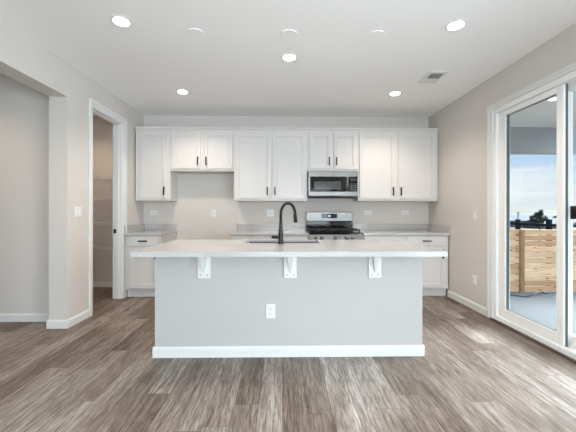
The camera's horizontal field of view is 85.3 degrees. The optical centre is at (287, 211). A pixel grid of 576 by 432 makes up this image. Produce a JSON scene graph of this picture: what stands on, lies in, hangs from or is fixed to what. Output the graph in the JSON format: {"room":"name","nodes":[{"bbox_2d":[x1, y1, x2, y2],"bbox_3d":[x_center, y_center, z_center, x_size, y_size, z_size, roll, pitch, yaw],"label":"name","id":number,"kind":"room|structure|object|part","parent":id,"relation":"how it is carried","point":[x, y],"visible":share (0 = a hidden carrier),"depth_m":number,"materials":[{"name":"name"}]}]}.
{"room":"kitchen","nodes":[
{"label":"kitchen","id":0,"kind":"room"},
{"bbox_2d":[0,73,48,313],"bbox_3d":[-3.555,-0.164,3.471,2.306,2.743,0.100,0,0,-1],"label":"wall","id":1,"kind":"structure","parent":0,"point":[24,110],"depth_m":3.43,"materials":[{"name":"grey paint"}]},
{"bbox_2d":[0,313,48,321],"bbox_3d":[-3.600,1.163,3.413,2.217,0.088,0.014,0,0,-1],"label":"baseboard","id":2,"kind":"structure","parent":1,"relation":"attached to","point":[9,317],"depth_m":3.42,"materials":[{"name":"white paint"}]},
{"bbox_2d":[0,17,143,319],"bbox_3d":[-2.328,-0.163,0.237,0.190,2.743,9.551,0,0,-1],"label":"wall","id":3,"kind":"structure","parent":0,"point":[24,60],"depth_m":3.23,"materials":[{"name":"grey paint"}]},
{"bbox_2d":[75,207,81,217],"bbox_3d":[-2.281,0.009,3.402,0.010,0.116,0.118,0,0,-1],"label":"wall switch","id":4,"kind":"object","parent":3,"relation":"attached to","point":[78,210],"visible":1,"depth_m":3.40,"materials":[{"name":"white plastic"}]},
{"bbox_2d":[46,281,112,328],"bbox_3d":[-2.913,1.164,0.227,1.385,0.088,9.551,0,0,-1],"label":"baseboard","id":5,"kind":"structure","parent":3,"relation":"attached to","point":[50,324],"depth_m":3.31,"materials":[{"name":"white paint"}]},
{"bbox_2d":[89,98,126,316],"bbox_3d":[-2.351,-0.046,4.009,0.157,2.510,0.845,0,0,-1],"label":"door frame","id":6,"kind":"structure","parent":3,"relation":"in","point":[119,291],"depth_m":4.33,"materials":[{"name":"white paint"}]},
{"bbox_2d":[93,115,428,280],"bbox_3d":[-1.205,-0.161,5.107,7.360,2.743,0.150,0,0,-1],"label":"wall","id":7,"kind":"structure","parent":0,"point":[198,194],"depth_m":5.03,"materials":[{"name":"grey paint"}]},
{"bbox_2d":[93,244,112,248],"bbox_3d":[-3.055,0.540,4.838,1.244,0.036,0.322,0,0,-1],"label":"wire shelf","id":8,"kind":"object","parent":7,"relation":"attached to","point":[94,245],"visible":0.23,"depth_m":4.69,"materials":[{"name":"white metal"}]},
{"bbox_2d":[93,199,112,201],"bbox_3d":[-3.054,-0.165,4.838,1.244,0.036,0.322,0,0,-1],"label":"wire shelf","id":9,"kind":"object","parent":7,"relation":"attached to","point":[94,200],"visible":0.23,"depth_m":4.68,"materials":[{"name":"white metal"}]},
{"bbox_2d":[93,177,112,179],"bbox_3d":[-3.054,-0.500,4.838,1.244,0.036,0.322,0,0,-1],"label":"wire shelf","id":10,"kind":"object","parent":7,"relation":"attached to","point":[94,178],"visible":0.24,"depth_m":4.89,"materials":[{"name":"white metal"}]},
{"bbox_2d":[93,222,112,224],"bbox_3d":[-3.054,0.185,4.838,1.244,0.036,0.322,0,0,-1],"label":"wire shelf","id":11,"kind":"object","parent":7,"relation":"attached to","point":[93,222],"visible":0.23,"depth_m":4.72,"materials":[{"name":"white metal"}]},
{"bbox_2d":[150,210,157,214],"bbox_3d":[-2.149,0.021,5.011,0.125,0.075,0.009,0,0,-1],"label":"wall outlet","id":12,"kind":"object","parent":7,"relation":"attached to","point":[152,212],"visible":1,"depth_m":5.01,"materials":[{"name":"white plastic"}]},
{"bbox_2d":[135,126,177,200],"bbox_3d":[-2.030,-0.714,4.827,0.518,1.109,0.380,0,0,-1],"label":"upper cabinet","id":13,"kind":"object","parent":7,"relation":"attached to","point":[155,181],"visible":0.98,"depth_m":4.68,"materials":[{"name":"white paint"}]},
{"bbox_3d":[-2.024,-0.690,4.683,0.393,0.994,0.020,0,0,-1],"label":"door","id":14,"kind":"part","parent":13,"relation":"part of","materials":[{"name":"white paint"}]},
{"bbox_3d":[-2.029,-1.251,4.842,0.518,0.036,0.350,0,0,-1],"label":"trim","id":15,"kind":"part","parent":13,"relation":"part of","materials":[{"name":"white paint"}]},
{"bbox_2d":[144,224,177,229],"bbox_3d":[-2.043,0.248,5.007,0.538,0.102,0.020,0,0,-1],"label":"backsplash","id":16,"kind":"structure","parent":7,"relation":"attached to","point":[146,226],"depth_m":5.00,"materials":[{"name":"white stone"}]},
{"bbox_2d":[170,127,233,173],"bbox_3d":[-1.294,-0.936,4.839,0.951,0.663,0.380,0,0,-1],"label":"upper cabinet","id":17,"kind":"object","parent":7,"relation":"attached to","point":[193,150],"visible":1,"depth_m":4.69,"materials":[{"name":"white paint"}]},
{"bbox_3d":[-1.530,-0.912,4.691,0.440,0.548,0.020,0,0,-1],"label":"door","id":18,"kind":"part","parent":17,"relation":"part of","materials":[{"name":"white paint"}]},
{"bbox_3d":[-1.294,-1.250,4.854,0.951,0.036,0.350,0,0,-1],"label":"trim","id":19,"kind":"part","parent":17,"relation":"part of","materials":[{"name":"white paint"}]},
{"bbox_3d":[-1.295,-0.607,4.872,0.902,0.004,0.295,0,0,-1],"label":"underside panel","id":20,"kind":"part","parent":17,"relation":"part of","materials":[{"name":"white wood"}]},
{"bbox_3d":[-1.050,-0.911,4.699,0.430,0.548,0.020,0,0,-1],"label":"door","id":21,"kind":"part","parent":17,"relation":"part of","materials":[{"name":"white paint"}]},
{"bbox_2d":[211,210,215,216],"bbox_3d":[-1.199,0.032,5.027,0.072,0.116,0.009,0,0,-1],"label":"wall outlet","id":22,"kind":"object","parent":7,"relation":"attached to","point":[213,212],"visible":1,"depth_m":5.03,"materials":[{"name":"white plastic"}]},
{"bbox_2d":[266,209,273,216],"bbox_3d":[-0.289,0.025,5.042,0.118,0.116,0.010,0,0,-1],"label":"wall switch","id":23,"kind":"object","parent":7,"relation":"attached to","point":[269,212],"visible":1,"depth_m":5.04,"materials":[{"name":"white plastic"}]},
{"bbox_2d":[234,127,306,201],"bbox_3d":[-0.264,-0.712,4.856,1.108,1.109,0.380,0,0,-1],"label":"upper cabinet","id":24,"kind":"object","parent":7,"relation":"attached to","point":[270,163],"visible":1,"depth_m":4.71,"materials":[{"name":"white paint"}]},
{"bbox_3d":[-0.522,-0.688,4.708,0.544,0.994,0.020,0,0,-1],"label":"door","id":25,"kind":"part","parent":24,"relation":"part of","materials":[{"name":"white paint"}]},
{"bbox_3d":[-0.263,-1.248,4.871,1.108,0.036,0.350,0,0,-1],"label":"trim","id":26,"kind":"part","parent":24,"relation":"part of","materials":[{"name":"white paint"}]},
{"bbox_3d":[-0.265,-0.160,4.890,1.059,0.004,0.295,0,0,-1],"label":"underside panel","id":27,"kind":"part","parent":24,"relation":"part of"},
{"bbox_3d":[0.022,-0.687,4.717,0.496,0.994,0.020,0,0,-1],"label":"door","id":28,"kind":"part","parent":24,"relation":"part of","materials":[{"name":"white paint"}]},
{"bbox_2d":[238,224,304,229],"bbox_3d":[-0.269,0.251,5.036,1.101,0.102,0.020,0,0,-1],"label":"backsplash","id":29,"kind":"structure","parent":7,"relation":"attached to","point":[240,226],"depth_m":5.03,"materials":[{"name":"white stone"}]},
{"bbox_2d":[307,127,357,172],"bbox_3d":[0.675,-0.936,4.872,0.767,0.659,0.380,0,0,-1],"label":"upper cabinet","id":30,"kind":"object","parent":7,"relation":"attached to","point":[328,148],"visible":0.94,"depth_m":4.73,"materials":[{"name":"white paint"}]},
{"bbox_3d":[0.491,-0.912,4.725,0.333,0.544,0.020,0,0,-1],"label":"door","id":31,"kind":"part","parent":30,"relation":"part of","materials":[{"name":"white paint"}]},
{"bbox_2d":[307,171,357,197],"bbox_3d":[0.675,-0.404,4.837,0.752,0.390,0.448,0,0,-1],"label":"microwave","id":32,"kind":"object","parent":30,"relation":"attached to","point":[320,184],"visible":0.98,"depth_m":4.67,"materials":[{"name":"stainless steel"},{"name":"black glass"}]},
{"bbox_3d":[0.597,-0.407,4.674,0.530,0.219,0.023,0,0,-1],"label":"door glass","id":33,"kind":"part","parent":32,"relation":"part of","materials":[{"name":"black glass"}]},
{"bbox_3d":[0.882,-0.407,4.645,0.029,0.205,0.058,0,0,-1],"label":"handle","id":34,"kind":"part","parent":32,"relation":"part of","materials":[{"name":"silver metal"}]},
{"bbox_3d":[0.971,-0.406,4.680,0.134,0.219,0.023,0,0,-1],"label":"control panel","id":35,"kind":"part","parent":32,"relation":"part of","materials":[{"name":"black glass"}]},
{"bbox_3d":[0.675,-1.247,4.887,0.767,0.036,0.350,0,0,-1],"label":"trim","id":36,"kind":"part","parent":30,"relation":"part of","materials":[{"name":"white paint"}]},
{"bbox_3d":[0.868,-0.911,4.731,0.349,0.544,0.020,0,0,-1],"label":"door","id":37,"kind":"part","parent":30,"relation":"part of","materials":[{"name":"white paint"}]},
{"bbox_2d":[364,210,371,214],"bbox_3d":[1.298,0.020,5.069,0.125,0.075,0.009,0,0,-1],"label":"wall outlet","id":38,"kind":"object","parent":7,"relation":"attached to","point":[366,212],"visible":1,"depth_m":5.07,"materials":[{"name":"white plastic"}]},
{"bbox_2d":[353,224,427,229],"bbox_3d":[1.667,0.253,5.069,1.236,0.102,0.020,0,0,-1],"label":"backsplash","id":39,"kind":"structure","parent":7,"relation":"attached to","point":[357,226],"depth_m":5.06,"materials":[{"name":"white stone"}]},
{"bbox_2d":[353,128,438,201],"bbox_3d":[1.670,-0.710,4.889,1.222,1.109,0.380,0,0,-1],"label":"upper cabinet","id":40,"kind":"object","parent":7,"relation":"attached to","point":[395,164],"visible":0.98,"depth_m":4.74,"materials":[{"name":"white paint"}]},
{"bbox_3d":[1.354,-0.686,4.739,0.545,0.994,0.020,0,0,-1],"label":"door","id":41,"kind":"part","parent":40,"relation":"part of","materials":[{"name":"white paint"}]},
{"bbox_3d":[1.669,-0.157,4.922,1.173,0.004,0.295,0,0,-1],"label":"underside panel","id":42,"kind":"part","parent":40,"relation":"part of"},
{"bbox_3d":[1.670,-1.246,4.904,1.222,0.036,0.350,0,0,-1],"label":"trim","id":43,"kind":"part","parent":40,"relation":"part of","materials":[{"name":"white paint"}]},
{"bbox_3d":[1.957,-0.685,4.749,0.570,0.994,0.020,0,0,-1],"label":"door","id":44,"kind":"part","parent":40,"relation":"part of","materials":[{"name":"white paint"}]},
{"bbox_2d":[401,211,408,214],"bbox_3d":[1.900,0.024,5.079,0.125,0.075,0.009,0,0,-1],"label":"wall outlet","id":45,"kind":"object","parent":7,"relation":"attached to","point":[402,212],"visible":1,"depth_m":5.08,"materials":[{"name":"white plastic"}]},
{"bbox_2d":[0,287,575,431],"bbox_3d":[-1.126,1.270,0.257,7.360,0.120,9.851,0,0,-1],"label":"floor","id":46,"kind":"structure","parent":0,"point":[100,373],"depth_m":2.20,"materials":[{"name":"brown wood"}]},
{"bbox_2d":[126,233,176,296],"bbox_3d":[-2.031,0.773,4.669,0.494,0.871,0.696,0,0,-1],"label":"base cabinet","id":47,"kind":"object","parent":46,"relation":"on","point":[140,271],"visible":0.63,"depth_m":4.37,"materials":[{"name":"white paint"}]},
{"bbox_3d":[-2.020,0.788,4.367,0.408,0.573,0.020,0,0,-1],"label":"door","id":48,"kind":"part","parent":47,"relation":"part of","materials":[{"name":"white paint"}]},
{"bbox_3d":[-2.020,0.414,4.367,0.408,0.134,0.020,0,0,-1],"label":"drawer","id":49,"kind":"part","parent":47,"relation":"part of","materials":[{"name":"white paint"}]},
{"bbox_2d":[124,224,177,235],"bbox_3d":[-2.038,0.267,4.681,0.538,0.139,0.672,0,0,-1],"label":"countertop","id":50,"kind":"structure","parent":47,"relation":"on","point":[137,229],"depth_m":4.75,"materials":[{"name":"white stone"}]},
{"bbox_2d":[232,236,307,239],"bbox_3d":[-0.255,0.775,4.698,1.078,0.871,0.696,0,0,-1],"label":"base cabinet","id":51,"kind":"object","parent":46,"relation":"on","point":[233,237],"visible":0.03,"depth_m":4.39,"materials":[{"name":"white paint"}]},
{"bbox_3d":[-0.514,0.416,4.392,0.510,0.134,0.020,0,0,-1],"label":"drawer","id":52,"kind":"part","parent":51,"relation":"part of","materials":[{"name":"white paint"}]},
{"bbox_2d":[230,223,308,235],"bbox_3d":[-0.264,0.260,4.710,1.102,0.157,0.672,0,0,-1],"label":"countertop","id":53,"kind":"structure","parent":51,"relation":"on","point":[242,229],"depth_m":4.94,"materials":[{"name":"white stone"}]},
{"bbox_3d":[0.016,0.417,4.401,0.510,0.134,0.020,0,0,-1],"label":"drawer","id":54,"kind":"part","parent":51,"relation":"part of","materials":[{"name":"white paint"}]},
{"bbox_2d":[152,257,424,357],"bbox_3d":[0.008,0.774,2.935,2.264,0.876,0.672,0,0,-1],"label":"kitchen island","id":55,"kind":"object","parent":46,"relation":"on","point":[332,307],"visible":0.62,"depth_m":2.61,"materials":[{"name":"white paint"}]},
{"bbox_2d":[198,257,210,277],"bbox_3d":[-0.695,0.445,2.548,0.106,0.219,0.105,0,0,-1],"label":"corbel","id":56,"kind":"object","parent":55,"relation":"attached to","point":[204,263],"visible":0.71,"depth_m":2.58,"materials":[{"name":"white paint"}]},
{"bbox_2d":[266,304,274,317],"bbox_3d":[-0.145,0.832,2.605,0.078,0.120,0.009,0,0,-1],"label":"wall outlet","id":57,"kind":"object","parent":55,"relation":"attached to","point":[270,308],"visible":1,"depth_m":2.60,"materials":[{"name":"white plastic"}]},
{"bbox_3d":[0.008,1.168,2.935,2.264,0.088,0.672,0,0,-1],"label":"baseboard","id":58,"kind":"part","parent":55,"relation":"part of","materials":[{"name":"white paint"}]},
{"bbox_2d":[131,240,447,256],"bbox_3d":[0.011,0.316,2.806,2.338,0.037,1.005,0,0,-1],"label":"island countertop","id":59,"kind":"structure","parent":55,"relation":"on","point":[176,248],"depth_m":2.39,"materials":[{"name":"white stone"}]},
{"bbox_2d":[248,242,317,242],"bbox_3d":[-0.052,0.418,3.085,0.701,0.212,0.297,0,0,-1],"label":"sink","id":60,"kind":"object","parent":59,"relation":"in","point":[248,242],"visible":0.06,"depth_m":3.22,"materials":[{"name":"metal"}]},
{"bbox_2d":[272,202,297,243],"bbox_3d":[-0.021,0.104,2.902,0.271,0.386,0.074,0,0,-28],"label":"kitchen faucet","id":61,"kind":"object","parent":59,"relation":"on","point":[279,236],"visible":0.98,"depth_m":2.86,"materials":[{"name":"black metal"}]},
{"bbox_3d":[0.001,0.015,2.918,0.194,0.206,0.027,0,0,-37],"label":"spout","id":62,"kind":"part","parent":61,"relation":"part of","materials":[{"name":"black metal"}]},
{"bbox_2d":[284,257,296,277],"bbox_3d":[0.020,0.445,2.560,0.106,0.219,0.105,0,0,-1],"label":"corbel","id":63,"kind":"object","parent":55,"relation":"attached to","point":[290,263],"visible":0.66,"depth_m":2.60,"materials":[{"name":"white paint"}]},
{"bbox_2d":[368,257,380,277],"bbox_3d":[0.727,0.446,2.572,0.106,0.219,0.105,0,0,-1],"label":"corbel","id":64,"kind":"object","parent":55,"relation":"attached to","point":[374,263],"visible":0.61,"depth_m":2.61,"materials":[{"name":"white paint"}]},
{"bbox_2d":[306,212,362,239],"bbox_3d":[0.671,0.574,4.693,0.758,1.128,0.727,0,0,-1],"label":"gas range","id":65,"kind":"object","parent":46,"relation":"on","point":[319,225],"visible":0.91,"depth_m":4.98,"materials":[{"name":"silver metal"}]},
{"bbox_3d":[0.661,0.231,5.027,0.744,0.153,0.060,0,0,-1],"label":"panel","id":66,"kind":"part","parent":65,"relation":"part of","materials":[{"name":"black glass"}]},
{"bbox_3d":[0.661,0.082,5.022,0.744,0.145,0.070,0,0,-1],"label":"panel","id":67,"kind":"part","parent":65,"relation":"part of","materials":[{"name":"silver metal"}]},
{"bbox_2d":[307,230,360,233],"bbox_3d":[0.671,0.313,4.714,0.738,0.030,0.555,0,0,-1],"label":"cooktop","id":68,"kind":"object","parent":65,"relation":"in","point":[309,231],"depth_m":4.45,"materials":[{"name":"black metal"}]},
{"bbox_3d":[0.676,0.371,4.411,0.758,0.084,0.052,0,0,-1],"label":"control panel","id":69,"kind":"part","parent":65,"relation":"part of","materials":[{"name":"silver metal"}]},
{"bbox_2d":[363,236,447,295],"bbox_3d":[1.665,0.777,4.731,1.216,0.871,0.696,0,0,-1],"label":"base cabinet","id":70,"kind":"object","parent":46,"relation":"on","point":[434,269],"visible":0.3,"depth_m":4.43,"materials":[{"name":"white paint"}]},
{"bbox_3d":[1.368,0.418,4.423,0.571,0.134,0.020,0,0,-1],"label":"drawer","id":71,"kind":"part","parent":70,"relation":"part of","materials":[{"name":"white paint"}]},
{"bbox_2d":[353,224,449,235],"bbox_3d":[1.673,0.271,4.743,1.236,0.139,0.672,0,0,-1],"label":"countertop","id":72,"kind":"structure","parent":70,"relation":"on","point":[365,229],"depth_m":4.87,"materials":[{"name":"white stone"}]},
{"bbox_3d":[1.957,0.419,4.433,0.538,0.134,0.020,0,0,-1],"label":"drawer","id":73,"kind":"part","parent":70,"relation":"part of","materials":[{"name":"white paint"}]},
{"bbox_3d":[1.956,0.793,4.433,0.538,0.573,0.020,0,0,-1],"label":"door","id":74,"kind":"part","parent":70,"relation":"part of","materials":[{"name":"white paint"}]},
{"bbox_2d":[0,0,575,117],"bbox_3d":[-1.123,-1.607,0.257,7.360,0.150,9.851,0,0,-1],"label":"ceiling","id":75,"kind":"structure","parent":0,"point":[237,68],"depth_m":2.94,"materials":[{"name":"white paint"}]},
{"bbox_2d":[110,15,131,26],"bbox_3d":[-1.343,-1.528,2.516,0.160,0.010,0.160,0,0,-1],"label":"recessed light","id":76,"kind":"object","parent":75,"relation":"in","point":[119,20],"visible":1,"depth_m":2.51,"materials":[{"name":"white plastic"}]},
{"bbox_2d":[113,17,128,25],"bbox_3d":[-1.343,-1.526,2.516,0.119,0.005,0.119,0,0,-40],"label":"diffuser","id":77,"kind":"object","parent":76,"relation":"attached to","point":[120,21],"depth_m":2.51,"materials":[{"name":"white plastic"}]},
{"bbox_2d":[176,89,188,93],"bbox_3d":[-1.348,-1.528,3.995,0.160,0.010,0.160,0,0,-1],"label":"recessed light","id":78,"kind":"object","parent":75,"relation":"in","point":[181,91],"visible":1,"depth_m":3.97,"materials":[{"name":"white plastic"}]},
{"bbox_2d":[187,28,203,37],"bbox_3d":[-0.791,-1.529,2.682,0.140,0.006,0.140,0,0,-1],"label":"cover plate","id":79,"kind":"object","parent":75,"relation":"attached to","point":[194,32],"visible":1,"depth_m":2.67,"materials":[{"name":"white paint"}]},
{"bbox_2d":[281,29,296,38],"bbox_3d":[0.009,-1.528,2.696,0.140,0.006,0.140,0,0,-1],"label":"cover plate","id":80,"kind":"object","parent":75,"relation":"attached to","point":[288,33],"visible":1,"depth_m":2.69,"materials":[{"name":"white paint"}]},
{"bbox_2d":[281,53,296,60],"bbox_3d":[0.013,-1.526,3.099,0.160,0.010,0.160,0,0,-1],"label":"recessed light","id":81,"kind":"object","parent":75,"relation":"in","point":[287,56],"visible":1,"depth_m":3.09,"materials":[{"name":"white plastic"}]},
{"bbox_2d":[283,55,294,60],"bbox_3d":[0.013,-1.524,3.099,0.119,0.005,0.119,0,0,38],"label":"diffuser","id":82,"kind":"object","parent":81,"relation":"attached to","point":[285,57],"depth_m":3.09,"materials":[{"name":"white plastic"}]},
{"bbox_2d":[368,30,384,39],"bbox_3d":[0.764,-1.527,2.708,0.140,0.006,0.140,0,0,-1],"label":"cover plate","id":83,"kind":"object","parent":75,"relation":"attached to","point":[377,34],"visible":1,"depth_m":2.69,"materials":[{"name":"white paint"}]},
{"bbox_2d":[389,91,401,95],"bbox_3d":[1.385,-1.525,4.044,0.160,0.010,0.160,0,0,-1],"label":"recessed light","id":84,"kind":"object","parent":75,"relation":"in","point":[393,93],"visible":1,"depth_m":4.03,"materials":[{"name":"white plastic"}]},
{"bbox_2d":[418,71,448,82],"bbox_3d":[1.646,-1.524,3.553,0.216,0.010,0.310,0,0,-1],"label":"ceiling vent","id":85,"kind":"object","parent":75,"relation":"in","point":[431,76],"visible":1,"depth_m":3.53,"materials":[{"name":"white plastic"}]},
{"bbox_2d":[445,19,466,30],"bbox_3d":[1.376,-1.525,2.564,0.160,0.010,0.160,0,0,-1],"label":"recessed light","id":86,"kind":"object","parent":75,"relation":"in","point":[457,24],"visible":1,"depth_m":2.56,"materials":[{"name":"white plastic"}]},
{"bbox_2d":[448,21,463,29],"bbox_3d":[1.376,-1.523,2.564,0.119,0.005,0.119,0,0,-40],"label":"diffuser","id":87,"kind":"object","parent":86,"relation":"attached to","point":[453,25],"depth_m":2.56,"materials":[{"name":"white plastic"}]},
{"bbox_2d":[428,23,575,307],"bbox_3d":[2.447,-0.157,0.316,0.160,2.743,9.551,0,0,-1],"label":"wall","id":88,"kind":"structure","parent":0,"point":[462,124],"depth_m":3.91,"materials":[{"name":"grey paint"}]},
{"bbox_2d":[447,290,486,315],"bbox_3d":[2.363,1.171,0.009,0.014,0.088,8.940,0,0,-1],"label":"baseboard","id":89,"kind":"structure","parent":88,"relation":"attached to","point":[460,299],"depth_m":3.97,"materials":[{"name":"white paint"}]},
{"bbox_2d":[473,210,476,219],"bbox_3d":[2.302,0.045,3.855,0.010,0.116,0.072,0,0,-1],"label":"wall switch","id":90,"kind":"object","parent":88,"relation":"attached to","point":[474,211],"visible":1,"depth_m":3.84,"materials":[{"name":"white plastic"}]},
{"bbox_2d":[473,275,476,284],"bbox_3d":[2.302,0.846,3.855,0.009,0.116,0.072,0,0,-1],"label":"wall outlet","id":91,"kind":"object","parent":88,"relation":"attached to","point":[474,276],"visible":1,"depth_m":3.85,"materials":[{"name":"white plastic"}]},
{"bbox_2d":[487,62,575,359],"bbox_3d":[2.393,0.007,2.590,0.172,2.415,2.030,0,0,-1],"label":"door","id":92,"kind":"structure","parent":88,"relation":"in","point":[562,339],"depth_m":3.02,"materials":[{"name":"white paint"}]},
{"bbox_3d":[2.361,0.032,3.062,0.044,2.241,0.801,0,0,-1],"label":"sliding panel","id":93,"kind":"part","parent":92,"relation":"part of","materials":[{"name":"white plastic"}]},
{"bbox_3d":[2.436,0.032,2.242,0.044,2.241,1.048,0,0,-1],"label":"fixed panel","id":94,"kind":"part","parent":92,"relation":"part of","materials":[{"name":"white plastic"}]},
{"bbox_2d":[489,318,575,362],"bbox_3d":[2.310,1.208,2.554,0.034,0.014,1.970,0,0,-1],"label":"trim","id":95,"kind":"structure","parent":88,"relation":"attached to","point":[493,319],"depth_m":2.88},
{"bbox_2d":[510,91,575,126],"bbox_3d":[3.759,-1.502,3.508,2.569,0.084,4.290,0,0,-1],"label":"ceiling","id":96,"kind":"structure","parent":0,"point":[544,113],"depth_m":4.83,"materials":[{"name":"grey paint"}]},
{"bbox_2d":[510,127,575,154],"bbox_3d":[3.776,-1.276,5.496,2.669,0.535,0.175,0,0,-1],"label":"beam","id":97,"kind":"structure","parent":96,"relation":"attached to","point":[523,140],"depth_m":5.43,"materials":[{"name":"paint"}]},
{"bbox_2d":[547,96,556,100],"bbox_3d":[3.435,-1.456,4.038,0.150,0.027,0.150,0,0,-1],"label":"recessed light","id":98,"kind":"object","parent":96,"relation":"in","point":[554,97],"visible":0.6,"depth_m":4.03,"materials":[{"name":"white plastic"}]},
{"label":"outside","id":99,"kind":"structure","parent":0,"visible":0},
{"bbox_2d":[510,215,575,274],"bbox_3d":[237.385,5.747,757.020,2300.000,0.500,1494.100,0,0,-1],"label":"ground","id":100,"kind":"structure","parent":99,"point":[522,228],"depth_m":56.52,"materials":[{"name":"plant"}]},
{"bbox_2d":[510,215,529,226],"bbox_3d":[79.181,3.357,109.338,10.800,3.900,9.800,0,0,-1],"label":"house","id":101,"kind":"structure","parent":100,"relation":"on","point":[523,218],"depth_m":106.45,"materials":[{"name":"white"}]},
{"bbox_2d":[529,209,547,246],"bbox_3d":[32.660,2.482,40.641,2.055,5.544,1.658,0,0,-1],"label":"evergreen tree","id":102,"kind":"object","parent":100,"relation":"on","point":[537,217],"visible":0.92,"depth_m":40.44,"materials":[{"name":"green plant"}]},
{"bbox_2d":[510,219,575,274],"bbox_3d":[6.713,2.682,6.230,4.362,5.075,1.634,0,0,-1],"label":"metal railing","id":103,"kind":"object","parent":100,"relation":"on","point":[517,223],"visible":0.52,"depth_m":5.96,"materials":[{"name":"metal"}]},
{"bbox_3d":[4.676,2.687,6.359,0.068,5.060,0.068,0,0,-1],"label":"post","id":104,"kind":"part","parent":103,"relation":"part of","materials":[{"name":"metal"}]},
{"bbox_3d":[4.694,0.250,6.219,0.044,0.045,1.604,0,0,-11],"label":"rail","id":105,"kind":"part","parent":103,"relation":"part of","materials":[{"name":"metal"}]},
{"bbox_3d":[4.809,2.680,5.761,0.072,5.075,0.072,0,0,-1],"label":"post","id":106,"kind":"part","parent":103,"relation":"part of","materials":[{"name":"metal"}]},
{"bbox_2d":[522,219,573,228],"bbox_3d":[82.347,4.061,99.389,9.800,3.500,8.800,0,0,-1],"label":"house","id":107,"kind":"structure","parent":100,"relation":"on","point":[553,220],"depth_m":98.69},
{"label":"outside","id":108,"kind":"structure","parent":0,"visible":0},
{"bbox_2d":[510,291,575,334],"bbox_3d":[5.769,1.439,-0.254,6.469,0.200,11.300,0,0,-1],"label":"ground","id":109,"kind":"structure","parent":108,"point":[540,307],"depth_m":4.39,"materials":[{"name":"concrete"}]},
{"bbox_2d":[510,290,548,296],"bbox_3d":[3.848,1.290,4.963,0.761,0.090,0.233,0,0,-5],"label":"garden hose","id":110,"kind":"object","parent":109,"relation":"on","point":[540,290],"visible":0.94,"depth_m":4.90,"materials":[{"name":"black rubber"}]},
{"bbox_2d":[510,230,575,292],"bbox_3d":[5.363,0.821,5.179,5.500,1.035,0.067,0,0,-1],"label":"fence","id":111,"kind":"object","parent":109,"relation":"on","point":[521,282],"visible":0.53,"depth_m":5.17,"materials":[{"name":"beige wood"}]},
{"bbox_3d":[3.849,0.819,5.143,0.064,1.035,0.045,0,0,-1],"label":"post","id":112,"kind":"part","parent":111,"relation":"part of","materials":[{"name":"brown wood"}]},
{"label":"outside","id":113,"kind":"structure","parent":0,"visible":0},
{"bbox_2d":[510,210,556,214],"bbox_3d":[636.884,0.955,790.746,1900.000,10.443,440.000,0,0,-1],"label":"hills","id":114,"kind":"structure","parent":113,"point":[546,212],"depth_m":670.66,"materials":[{"name":"white"}]}
]}

